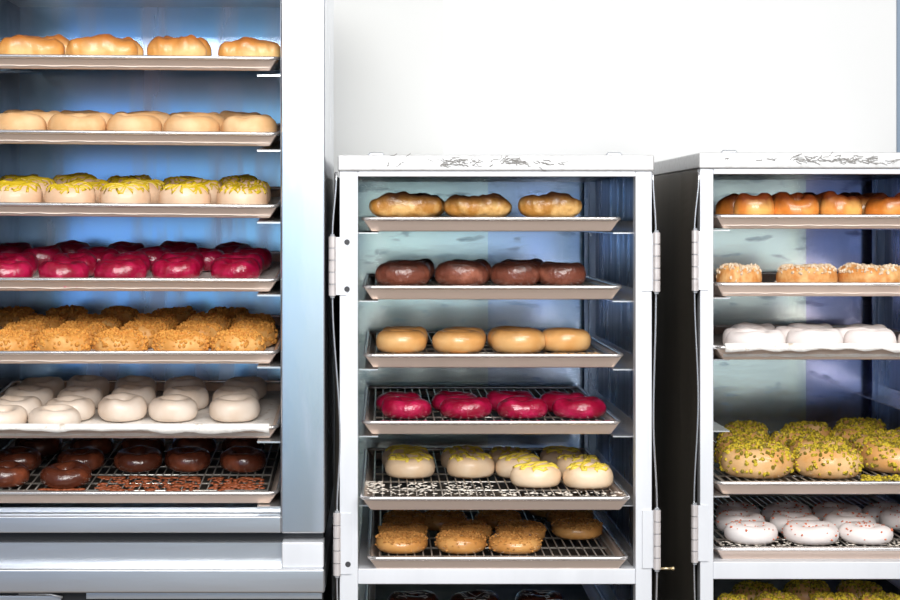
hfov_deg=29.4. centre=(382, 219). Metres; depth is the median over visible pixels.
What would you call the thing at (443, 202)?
donut
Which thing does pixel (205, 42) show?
donut
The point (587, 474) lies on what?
donut
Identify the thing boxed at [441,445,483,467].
donut
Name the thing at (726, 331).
donut
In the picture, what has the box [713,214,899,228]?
sheet pan
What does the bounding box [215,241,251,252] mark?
donut
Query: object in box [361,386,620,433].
sheet pan
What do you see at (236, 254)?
donut
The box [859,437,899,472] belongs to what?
donut
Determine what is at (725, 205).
bun
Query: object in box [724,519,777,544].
donut
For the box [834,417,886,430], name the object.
donut
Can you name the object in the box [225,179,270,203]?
donut
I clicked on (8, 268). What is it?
donut
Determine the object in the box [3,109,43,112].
donut
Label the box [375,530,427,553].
donut
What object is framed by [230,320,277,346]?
donut
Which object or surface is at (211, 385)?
sheet pan
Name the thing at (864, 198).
bun
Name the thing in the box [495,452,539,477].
donut
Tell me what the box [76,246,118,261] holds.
donut
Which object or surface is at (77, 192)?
donut
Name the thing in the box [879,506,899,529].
donut
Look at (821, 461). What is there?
donut
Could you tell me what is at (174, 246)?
donut
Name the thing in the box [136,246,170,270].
donut
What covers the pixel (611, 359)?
sheet pan
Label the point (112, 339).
donut
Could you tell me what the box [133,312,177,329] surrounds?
donut
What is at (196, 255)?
donut
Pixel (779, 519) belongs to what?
donut
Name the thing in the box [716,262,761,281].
donut
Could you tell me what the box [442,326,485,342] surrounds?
donut
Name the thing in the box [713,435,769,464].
donut
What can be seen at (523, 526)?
donut
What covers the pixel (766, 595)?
donut
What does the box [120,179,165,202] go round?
donut
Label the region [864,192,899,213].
bun
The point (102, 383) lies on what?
donut
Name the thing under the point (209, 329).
donut
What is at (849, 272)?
donut
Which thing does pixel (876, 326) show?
donut
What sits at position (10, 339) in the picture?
donut
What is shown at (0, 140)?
sheet
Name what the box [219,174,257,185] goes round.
donut
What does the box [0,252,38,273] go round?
donut
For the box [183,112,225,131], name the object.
donut
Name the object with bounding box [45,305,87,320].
donut
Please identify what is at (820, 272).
donut
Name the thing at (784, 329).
donut
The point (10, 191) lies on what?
donut
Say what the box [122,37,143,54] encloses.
donut
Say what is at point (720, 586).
sheet pan
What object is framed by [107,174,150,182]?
donut
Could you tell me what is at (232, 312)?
donut
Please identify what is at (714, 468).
cooling rack
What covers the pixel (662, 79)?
wall
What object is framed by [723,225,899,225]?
sheet
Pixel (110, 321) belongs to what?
donut
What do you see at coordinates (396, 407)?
donut
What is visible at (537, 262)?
donut
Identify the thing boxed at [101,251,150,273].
donut
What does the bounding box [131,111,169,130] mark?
donut
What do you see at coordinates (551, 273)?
donut
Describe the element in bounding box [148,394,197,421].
donut
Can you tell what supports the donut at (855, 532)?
on the cooling rack at (718, 540)
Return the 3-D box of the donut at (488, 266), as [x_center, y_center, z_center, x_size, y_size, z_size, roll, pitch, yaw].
[0.151,0.093,3.090,0.090,0.042,0.092,0,0,14]
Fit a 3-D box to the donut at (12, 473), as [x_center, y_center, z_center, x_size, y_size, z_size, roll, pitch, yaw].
[-0.654,0.441,2.969,0.083,0.040,0.084,0,0,30]
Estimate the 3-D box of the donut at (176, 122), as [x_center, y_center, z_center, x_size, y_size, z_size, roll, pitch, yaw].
[-0.332,-0.161,2.971,0.099,0.048,0.097,0,0,23]
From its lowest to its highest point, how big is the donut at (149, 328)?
0.048 m
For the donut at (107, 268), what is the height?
0.045 m
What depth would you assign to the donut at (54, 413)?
2.94 m
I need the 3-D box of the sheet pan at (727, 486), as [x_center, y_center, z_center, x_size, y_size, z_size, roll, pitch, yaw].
[0.802,0.466,3.272,0.452,0.025,0.601,0,0,0]
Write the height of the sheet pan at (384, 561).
0.025 m
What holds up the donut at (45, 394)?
on the tray
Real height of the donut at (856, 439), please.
0.059 m
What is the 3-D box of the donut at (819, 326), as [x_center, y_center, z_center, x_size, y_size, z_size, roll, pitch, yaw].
[0.794,0.211,3.180,0.089,0.042,0.089,0,0,28]
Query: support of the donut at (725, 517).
on the cooling rack at (718, 540)
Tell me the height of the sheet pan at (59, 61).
0.066 m
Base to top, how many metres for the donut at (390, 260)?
0.042 m
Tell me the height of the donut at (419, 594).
0.039 m
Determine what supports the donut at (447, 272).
on the cooling rack at (431, 281)
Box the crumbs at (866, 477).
[860,474,899,480]
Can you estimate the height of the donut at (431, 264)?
0.042 m
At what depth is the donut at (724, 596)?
3.04 m
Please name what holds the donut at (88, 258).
on the sheet at (271, 272)
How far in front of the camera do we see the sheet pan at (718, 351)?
2.94 m
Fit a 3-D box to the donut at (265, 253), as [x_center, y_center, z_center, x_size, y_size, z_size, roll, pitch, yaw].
[-0.242,0.072,3.174,0.072,0.044,0.073,0,0,-14]
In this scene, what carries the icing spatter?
on the sheet pan at (377, 502)
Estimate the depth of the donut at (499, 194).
3.08 m
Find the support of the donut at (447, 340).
on the cooling rack at (429, 337)
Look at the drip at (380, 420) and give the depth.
2.95 m
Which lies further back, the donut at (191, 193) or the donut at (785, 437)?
the donut at (785, 437)
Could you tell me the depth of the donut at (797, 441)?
3.14 m
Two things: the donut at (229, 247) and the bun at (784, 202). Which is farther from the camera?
the donut at (229, 247)
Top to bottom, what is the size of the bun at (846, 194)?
0.059 m
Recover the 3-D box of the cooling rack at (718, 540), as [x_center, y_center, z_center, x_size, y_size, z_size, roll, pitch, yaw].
[0.802,0.575,3.272,0.412,0.007,0.551,0,0,0]
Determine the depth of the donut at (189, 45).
2.93 m
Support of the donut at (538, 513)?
on the cooling rack at (380, 511)
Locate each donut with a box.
[0,35,64,53]
[0,112,46,129]
[0,174,38,180]
[0,180,42,201]
[0,242,32,252]
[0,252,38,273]
[0,259,33,276]
[0,305,37,327]
[0,326,34,350]
[0,395,41,415]
[0,405,27,422]
[0,446,41,470]
[0,460,29,487]
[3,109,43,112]
[3,319,50,342]
[4,385,53,405]
[14,176,56,201]
[15,438,61,456]
[20,313,65,328]
[20,376,64,397]
[21,111,61,129]
[22,245,62,270]
[28,404,80,423]
[34,327,91,350]
[38,260,88,277]
[40,460,91,488]
[41,34,69,53]
[44,181,95,202]
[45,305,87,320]
[46,395,94,420]
[48,113,105,129]
[51,252,97,275]
[53,172,96,183]
[55,240,89,252]
[57,385,102,408]
[57,448,104,470]
[59,320,107,347]
[61,110,98,113]
[66,34,137,54]
[66,375,109,397]
[68,178,108,202]
[70,438,113,455]
[75,313,121,329]
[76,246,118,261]
[83,112,112,124]
[92,326,148,350]
[93,259,146,277]
[98,392,147,421]
[100,183,150,202]
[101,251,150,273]
[101,305,138,326]
[106,113,161,130]
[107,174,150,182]
[107,241,144,253]
[112,384,155,408]
[114,375,156,391]
[114,445,161,472]
[115,111,147,113]
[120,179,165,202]
[120,319,169,347]
[121,438,165,453]
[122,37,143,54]
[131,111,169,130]
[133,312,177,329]
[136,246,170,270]
[147,35,206,55]
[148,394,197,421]
[151,255,200,277]
[151,329,209,350]
[152,306,196,324]
[158,183,210,203]
[160,240,198,251]
[160,251,204,272]
[163,114,219,130]
[163,176,200,183]
[163,386,208,409]
[164,36,211,55]
[164,375,205,390]
[165,447,210,472]
[172,438,215,453]
[176,320,224,342]
[179,178,220,203]
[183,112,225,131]
[185,247,223,270]
[186,311,231,330]
[209,306,249,321]
[209,394,259,421]
[210,257,260,277]
[210,328,265,350]
[212,385,258,400]
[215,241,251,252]
[217,184,267,203]
[218,37,279,62]
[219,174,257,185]
[219,251,263,272]
[219,446,266,472]
[220,110,260,117]
[221,115,276,131]
[222,438,263,450]
[224,376,266,398]
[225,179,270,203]
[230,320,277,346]
[231,113,271,117]
[231,313,274,325]
[234,247,271,269]
[369,191,441,216]
[375,260,429,284]
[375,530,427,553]
[376,328,426,352]
[376,391,421,410]
[378,521,427,536]
[381,396,431,418]
[382,444,428,466]
[382,510,425,524]
[383,326,427,343]
[385,452,434,478]
[387,260,430,275]
[388,590,438,599]
[399,258,434,278]
[412,193,444,216]
[424,510,467,530]
[431,390,476,410]
[432,329,484,352]
[434,529,487,553]
[435,261,487,284]
[439,519,492,539]
[440,397,491,418]
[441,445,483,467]
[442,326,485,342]
[444,193,510,216]
[447,452,494,477]
[450,590,499,599]
[453,260,490,281]
[461,194,511,216]
[474,510,521,529]
[486,390,532,411]
[487,326,530,346]
[488,531,542,553]
[489,446,530,465]
[490,261,539,284]
[491,328,545,352]
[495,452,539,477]
[495,519,546,539]
[497,396,547,418]
[502,259,542,282]
[510,461,560,487]
[514,590,564,599]
[518,191,581,216]
[528,510,546,517]
[539,261,585,284]
[539,391,583,411]
[540,445,581,463]
[542,327,590,351]
[545,510,593,522]
[551,516,602,539]
[552,396,605,418]
[556,454,600,476]
[563,460,612,488]
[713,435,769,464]
[715,509,764,531]
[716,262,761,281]
[716,427,768,442]
[716,501,759,516]
[717,593,746,599]
[718,441,794,478]
[722,326,767,344]
[724,420,769,438]
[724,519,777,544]
[725,328,785,342]
[730,580,777,599]
[731,322,774,329]
[756,589,800,599]
[762,500,811,521]
[769,428,823,447]
[769,511,819,532]
[774,326,819,340]
[775,263,837,281]
[781,520,838,544]
[782,579,830,599]
[783,420,831,436]
[786,328,842,342]
[787,434,851,452]
[788,323,832,328]
[793,444,863,478]
[810,591,857,599]
[812,502,861,520]
[822,509,875,528]
[830,422,882,439]
[833,326,873,339]
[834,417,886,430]
[836,579,883,599]
[837,262,899,281]
[838,521,892,544]
[843,328,896,342]
[846,324,886,328]
[848,429,899,450]
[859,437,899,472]
[860,591,899,599]
[862,502,899,523]
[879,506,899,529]
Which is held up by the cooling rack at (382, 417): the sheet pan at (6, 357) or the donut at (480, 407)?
the donut at (480, 407)
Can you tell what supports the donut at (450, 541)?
on the cooling rack at (380, 511)
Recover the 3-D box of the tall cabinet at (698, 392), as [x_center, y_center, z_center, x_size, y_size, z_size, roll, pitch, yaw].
[0.799,0.739,3.300,0.538,1.723,0.724,0,0,0]
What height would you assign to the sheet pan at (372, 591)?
0.025 m
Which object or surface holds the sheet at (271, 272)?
on the sheet pan at (12, 283)
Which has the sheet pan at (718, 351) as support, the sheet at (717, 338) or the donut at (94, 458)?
the sheet at (717, 338)
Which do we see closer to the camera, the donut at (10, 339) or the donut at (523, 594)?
the donut at (10, 339)
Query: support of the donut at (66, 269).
on the sheet at (271, 272)
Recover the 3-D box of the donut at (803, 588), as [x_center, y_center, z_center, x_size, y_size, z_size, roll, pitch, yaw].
[0.784,0.692,3.164,0.089,0.055,0.089,0,0,33]
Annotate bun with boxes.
[715,193,738,213]
[733,193,774,213]
[773,192,818,213]
[803,192,824,213]
[819,191,862,213]
[838,192,860,196]
[856,193,887,213]
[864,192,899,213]
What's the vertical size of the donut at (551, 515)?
0.031 m
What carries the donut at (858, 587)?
on the sheet pan at (720, 586)
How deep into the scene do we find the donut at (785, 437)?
3.25 m
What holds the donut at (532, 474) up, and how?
on the cooling rack at (375, 452)
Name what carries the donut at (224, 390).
on the tray
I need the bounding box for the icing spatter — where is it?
[365,481,624,495]
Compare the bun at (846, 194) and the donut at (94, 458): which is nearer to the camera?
the donut at (94, 458)
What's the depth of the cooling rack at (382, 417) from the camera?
3.46 m
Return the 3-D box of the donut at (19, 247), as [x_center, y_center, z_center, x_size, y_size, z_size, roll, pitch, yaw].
[-0.708,0.064,3.261,0.079,0.042,0.078,0,0,8]
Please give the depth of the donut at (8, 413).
2.95 m
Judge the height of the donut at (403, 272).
0.043 m
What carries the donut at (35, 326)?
on the sheet at (269, 348)
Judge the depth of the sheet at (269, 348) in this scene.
3.04 m
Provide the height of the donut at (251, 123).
0.048 m
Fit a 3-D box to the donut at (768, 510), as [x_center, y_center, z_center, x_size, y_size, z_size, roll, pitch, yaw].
[0.763,0.553,3.237,0.096,0.036,0.094,0,0,-4]
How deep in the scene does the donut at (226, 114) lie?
3.14 m
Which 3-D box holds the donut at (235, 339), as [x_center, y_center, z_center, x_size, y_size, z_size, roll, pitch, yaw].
[-0.252,0.212,2.969,0.099,0.048,0.097,0,0,-36]
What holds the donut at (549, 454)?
on the cooling rack at (375, 452)
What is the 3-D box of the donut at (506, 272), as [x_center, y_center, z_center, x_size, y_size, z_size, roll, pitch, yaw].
[0.231,0.093,2.993,0.087,0.041,0.088,0,0,1]
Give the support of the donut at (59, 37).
on the sheet at (0, 65)
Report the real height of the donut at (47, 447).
0.040 m
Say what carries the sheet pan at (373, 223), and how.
in the tall cabinet at (612, 184)
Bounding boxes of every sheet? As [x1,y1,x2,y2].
[0,65,263,67]
[0,140,269,143]
[6,262,279,288]
[20,197,279,215]
[20,325,279,361]
[713,281,898,293]
[713,334,899,356]
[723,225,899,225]
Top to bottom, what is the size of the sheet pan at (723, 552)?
0.025 m
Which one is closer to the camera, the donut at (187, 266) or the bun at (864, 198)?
the donut at (187, 266)
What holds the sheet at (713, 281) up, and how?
on the sheet pan at (719, 288)
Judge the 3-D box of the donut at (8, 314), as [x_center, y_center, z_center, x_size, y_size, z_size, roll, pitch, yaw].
[-0.701,0.187,3.253,0.090,0.047,0.087,0,0,15]
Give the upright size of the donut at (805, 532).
0.034 m
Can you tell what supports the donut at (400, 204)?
on the cooling rack
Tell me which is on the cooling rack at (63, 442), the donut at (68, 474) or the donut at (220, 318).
the donut at (68, 474)
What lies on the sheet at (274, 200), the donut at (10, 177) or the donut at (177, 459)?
the donut at (10, 177)
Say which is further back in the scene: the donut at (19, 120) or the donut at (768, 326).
the donut at (768, 326)
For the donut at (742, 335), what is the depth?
2.96 m
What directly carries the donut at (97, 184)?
on the sheet at (274, 200)
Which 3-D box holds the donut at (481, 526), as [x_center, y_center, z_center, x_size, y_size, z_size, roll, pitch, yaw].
[0.147,0.554,3.050,0.094,0.033,0.093,0,0,-8]
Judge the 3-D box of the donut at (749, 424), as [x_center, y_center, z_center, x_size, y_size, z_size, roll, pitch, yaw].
[0.715,0.426,3.382,0.096,0.059,0.095,0,0,30]
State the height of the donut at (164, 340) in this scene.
0.047 m
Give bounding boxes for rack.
[0,0,333,599]
[0,441,279,490]
[373,388,605,420]
[373,451,613,495]
[374,276,601,284]
[375,333,608,353]
[379,510,614,555]
[713,441,899,480]
[713,496,899,546]
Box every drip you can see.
[37,475,264,490]
[380,420,609,420]
[545,352,600,353]
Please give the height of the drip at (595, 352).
0.002 m
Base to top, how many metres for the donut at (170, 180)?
0.050 m
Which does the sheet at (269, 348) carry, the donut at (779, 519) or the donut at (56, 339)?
the donut at (56, 339)
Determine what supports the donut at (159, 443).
on the cooling rack at (63, 442)
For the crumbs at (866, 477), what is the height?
0.006 m
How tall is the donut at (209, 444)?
0.042 m
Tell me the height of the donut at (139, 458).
0.041 m
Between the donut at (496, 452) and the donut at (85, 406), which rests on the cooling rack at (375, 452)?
the donut at (496, 452)
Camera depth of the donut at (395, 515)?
3.14 m
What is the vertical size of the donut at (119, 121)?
0.049 m
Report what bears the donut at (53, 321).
on the sheet at (269, 348)
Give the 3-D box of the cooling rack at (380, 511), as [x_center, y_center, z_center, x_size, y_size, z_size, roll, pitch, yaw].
[0.195,0.575,3.198,0.403,0.007,0.571,0,0,0]
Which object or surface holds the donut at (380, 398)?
on the cooling rack at (382, 417)
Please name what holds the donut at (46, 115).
on the sheet at (0, 140)
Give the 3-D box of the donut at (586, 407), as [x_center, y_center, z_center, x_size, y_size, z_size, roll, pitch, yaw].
[0.344,0.328,2.997,0.095,0.034,0.093,0,0,-5]
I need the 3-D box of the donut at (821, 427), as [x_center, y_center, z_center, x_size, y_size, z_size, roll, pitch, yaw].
[0.839,0.426,3.385,0.104,0.060,0.103,0,0,-21]
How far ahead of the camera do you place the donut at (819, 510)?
3.22 m
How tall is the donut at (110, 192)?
0.050 m
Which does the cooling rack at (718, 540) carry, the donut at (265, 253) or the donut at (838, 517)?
the donut at (838, 517)
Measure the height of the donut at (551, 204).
0.046 m
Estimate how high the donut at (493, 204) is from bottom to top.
0.043 m
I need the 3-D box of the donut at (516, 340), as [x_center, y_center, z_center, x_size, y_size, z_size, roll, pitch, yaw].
[0.236,0.210,2.990,0.096,0.041,0.095,0,0,-9]
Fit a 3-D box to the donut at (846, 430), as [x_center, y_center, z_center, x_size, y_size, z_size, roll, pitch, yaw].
[0.926,0.426,3.335,0.115,0.059,0.114,0,0,-3]
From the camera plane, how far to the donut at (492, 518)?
3.15 m
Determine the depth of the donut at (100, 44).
2.92 m
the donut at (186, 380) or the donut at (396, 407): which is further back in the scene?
the donut at (186, 380)
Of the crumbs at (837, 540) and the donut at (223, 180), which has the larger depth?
the donut at (223, 180)
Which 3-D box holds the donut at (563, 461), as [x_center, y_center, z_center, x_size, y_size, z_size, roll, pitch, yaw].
[0.353,0.443,3.087,0.081,0.040,0.080,0,0,34]
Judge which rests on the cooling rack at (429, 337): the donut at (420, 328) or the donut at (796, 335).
the donut at (420, 328)
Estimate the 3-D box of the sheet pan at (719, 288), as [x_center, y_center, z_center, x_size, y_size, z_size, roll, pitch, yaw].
[0.802,0.121,3.272,0.452,0.025,0.601,0,0,0]
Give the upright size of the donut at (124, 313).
0.047 m
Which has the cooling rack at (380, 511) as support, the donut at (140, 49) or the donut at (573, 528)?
the donut at (573, 528)
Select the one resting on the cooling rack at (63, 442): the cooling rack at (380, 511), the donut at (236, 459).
the donut at (236, 459)
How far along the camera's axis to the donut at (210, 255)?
3.14 m
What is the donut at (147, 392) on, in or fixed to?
on the tray
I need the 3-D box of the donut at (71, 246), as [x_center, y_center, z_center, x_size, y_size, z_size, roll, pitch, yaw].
[-0.596,0.061,3.263,0.078,0.047,0.079,0,0,21]
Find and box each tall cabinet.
[329,152,674,599]
[652,150,899,599]
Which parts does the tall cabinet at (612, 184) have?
door, corner post, panel, ceiling panel, panel, rail, panel, panel, corner post, door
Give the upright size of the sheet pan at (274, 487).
0.062 m
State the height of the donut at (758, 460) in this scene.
0.059 m
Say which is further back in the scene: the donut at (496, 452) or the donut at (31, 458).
the donut at (496, 452)
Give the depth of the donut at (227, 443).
3.17 m
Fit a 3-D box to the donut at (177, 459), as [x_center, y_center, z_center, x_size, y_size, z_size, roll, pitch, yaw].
[-0.351,0.431,3.081,0.082,0.039,0.081,0,0,-18]
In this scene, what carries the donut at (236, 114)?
on the sheet at (0, 140)
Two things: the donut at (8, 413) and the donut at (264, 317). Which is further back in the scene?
the donut at (264, 317)
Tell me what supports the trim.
attached to the wall
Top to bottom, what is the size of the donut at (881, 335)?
0.043 m
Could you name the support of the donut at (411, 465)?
on the cooling rack at (375, 452)
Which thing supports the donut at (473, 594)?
on the sheet pan at (372, 591)
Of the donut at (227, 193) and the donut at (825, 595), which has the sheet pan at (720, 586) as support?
the donut at (825, 595)
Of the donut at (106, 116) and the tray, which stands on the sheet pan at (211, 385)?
the tray
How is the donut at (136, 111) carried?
on the sheet at (0, 140)
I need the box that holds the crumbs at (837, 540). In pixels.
[722,540,899,545]
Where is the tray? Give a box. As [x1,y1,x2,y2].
[0,391,279,435]
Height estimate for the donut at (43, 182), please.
0.055 m
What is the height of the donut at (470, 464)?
0.041 m
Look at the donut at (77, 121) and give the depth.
2.94 m
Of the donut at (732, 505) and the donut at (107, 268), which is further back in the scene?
the donut at (732, 505)
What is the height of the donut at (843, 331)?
0.041 m
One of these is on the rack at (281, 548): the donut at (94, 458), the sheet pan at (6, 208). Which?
the sheet pan at (6, 208)
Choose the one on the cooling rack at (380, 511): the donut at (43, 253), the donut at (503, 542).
the donut at (503, 542)
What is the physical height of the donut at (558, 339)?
0.040 m
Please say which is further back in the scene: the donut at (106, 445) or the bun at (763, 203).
the donut at (106, 445)
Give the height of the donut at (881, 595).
0.054 m
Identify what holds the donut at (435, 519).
on the cooling rack at (380, 511)
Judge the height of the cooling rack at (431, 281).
0.007 m
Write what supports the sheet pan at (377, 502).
in the tall cabinet at (612, 184)
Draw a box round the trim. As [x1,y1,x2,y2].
[896,0,899,151]
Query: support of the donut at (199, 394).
on the tray
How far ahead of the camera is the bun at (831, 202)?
3.00 m
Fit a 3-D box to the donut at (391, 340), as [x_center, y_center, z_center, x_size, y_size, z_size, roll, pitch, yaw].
[0.032,0.211,2.990,0.089,0.040,0.089,0,0,30]
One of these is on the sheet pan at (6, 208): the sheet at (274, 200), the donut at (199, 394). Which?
the sheet at (274, 200)
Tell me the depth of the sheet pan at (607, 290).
2.93 m
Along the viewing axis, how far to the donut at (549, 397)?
3.07 m
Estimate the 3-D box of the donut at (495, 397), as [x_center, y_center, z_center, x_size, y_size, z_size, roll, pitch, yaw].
[0.228,0.327,3.096,0.086,0.036,0.084,0,0,24]
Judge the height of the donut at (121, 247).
0.045 m
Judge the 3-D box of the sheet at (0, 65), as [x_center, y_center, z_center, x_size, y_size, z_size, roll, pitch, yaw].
[-0.450,-0.281,3.126,0.515,0.043,0.404,0,0,0]
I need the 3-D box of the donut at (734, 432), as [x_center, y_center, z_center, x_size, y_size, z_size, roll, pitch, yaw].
[0.689,0.427,3.276,0.100,0.058,0.098,0,0,-14]
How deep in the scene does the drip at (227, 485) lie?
2.97 m
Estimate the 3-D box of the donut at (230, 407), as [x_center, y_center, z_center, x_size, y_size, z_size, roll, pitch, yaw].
[-0.265,0.334,3.053,0.091,0.045,0.091,0,0,-12]
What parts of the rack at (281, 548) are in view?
panel, sill, rail, plinth panel, ceiling panel, panel, door, panel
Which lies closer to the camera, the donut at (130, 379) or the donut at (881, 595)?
the donut at (881, 595)
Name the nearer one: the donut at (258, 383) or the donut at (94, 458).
the donut at (94, 458)
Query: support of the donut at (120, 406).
on the tray
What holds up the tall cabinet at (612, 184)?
on the floor
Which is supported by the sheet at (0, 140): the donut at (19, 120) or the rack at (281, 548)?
the donut at (19, 120)
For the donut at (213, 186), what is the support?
on the sheet at (274, 200)
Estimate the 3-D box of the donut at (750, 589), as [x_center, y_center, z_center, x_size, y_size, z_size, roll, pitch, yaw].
[0.687,0.694,3.159,0.089,0.052,0.089,0,0,30]
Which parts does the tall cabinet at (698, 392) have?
panel, door, corner post, panel, panel, rail, ceiling panel, panel, panel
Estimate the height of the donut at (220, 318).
0.050 m
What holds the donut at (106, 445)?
on the cooling rack at (63, 442)
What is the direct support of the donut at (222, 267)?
on the sheet at (271, 272)
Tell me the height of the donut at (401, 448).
0.041 m
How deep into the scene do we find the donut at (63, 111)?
3.15 m
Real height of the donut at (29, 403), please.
0.043 m
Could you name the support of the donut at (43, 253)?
on the sheet at (271, 272)
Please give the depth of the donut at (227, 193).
2.94 m
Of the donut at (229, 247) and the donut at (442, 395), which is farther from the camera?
the donut at (229, 247)
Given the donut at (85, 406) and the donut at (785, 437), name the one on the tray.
the donut at (85, 406)
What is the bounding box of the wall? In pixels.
[329,0,895,599]
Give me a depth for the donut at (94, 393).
3.13 m
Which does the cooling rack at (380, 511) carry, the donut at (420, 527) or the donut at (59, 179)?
the donut at (420, 527)
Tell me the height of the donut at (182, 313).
0.048 m
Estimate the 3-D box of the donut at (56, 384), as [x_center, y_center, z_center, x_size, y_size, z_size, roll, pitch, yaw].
[-0.647,0.319,3.242,0.084,0.042,0.083,0,0,19]
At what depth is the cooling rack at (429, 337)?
3.04 m
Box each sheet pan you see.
[0,54,279,70]
[0,123,279,145]
[0,186,279,217]
[0,251,279,291]
[0,314,279,363]
[0,380,279,437]
[0,438,279,502]
[360,448,629,509]
[361,217,620,230]
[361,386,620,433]
[362,274,621,298]
[363,330,623,366]
[364,584,605,599]
[367,508,627,568]
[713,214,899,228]
[713,272,899,295]
[713,325,899,359]
[713,438,899,493]
[713,494,899,558]
[713,579,899,599]
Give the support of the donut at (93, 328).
on the sheet at (269, 348)
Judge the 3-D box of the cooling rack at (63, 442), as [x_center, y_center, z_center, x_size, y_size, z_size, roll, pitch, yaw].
[-0.450,0.448,3.124,0.505,0.039,0.380,0,0,0]
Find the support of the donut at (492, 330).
on the cooling rack at (429, 337)
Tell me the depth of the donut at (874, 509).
3.22 m
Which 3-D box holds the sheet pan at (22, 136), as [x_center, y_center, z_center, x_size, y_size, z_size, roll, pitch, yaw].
[-0.450,-0.160,3.124,0.547,0.067,0.429,0,0,0]
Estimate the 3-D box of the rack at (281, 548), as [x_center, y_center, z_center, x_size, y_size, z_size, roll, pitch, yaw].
[-0.449,0.558,3.154,0.701,2.084,0.532,0,0,0]
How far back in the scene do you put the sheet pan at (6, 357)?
2.92 m
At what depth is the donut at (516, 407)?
2.96 m
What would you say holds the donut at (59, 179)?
on the sheet at (274, 200)
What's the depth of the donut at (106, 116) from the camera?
3.03 m
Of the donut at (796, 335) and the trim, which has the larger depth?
the trim
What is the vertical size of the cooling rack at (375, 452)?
0.007 m
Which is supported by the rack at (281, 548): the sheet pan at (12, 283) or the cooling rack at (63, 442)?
the sheet pan at (12, 283)
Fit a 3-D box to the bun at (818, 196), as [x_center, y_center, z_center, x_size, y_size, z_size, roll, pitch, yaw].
[0.798,-0.022,3.108,0.084,0.058,0.084,0,0,-12]

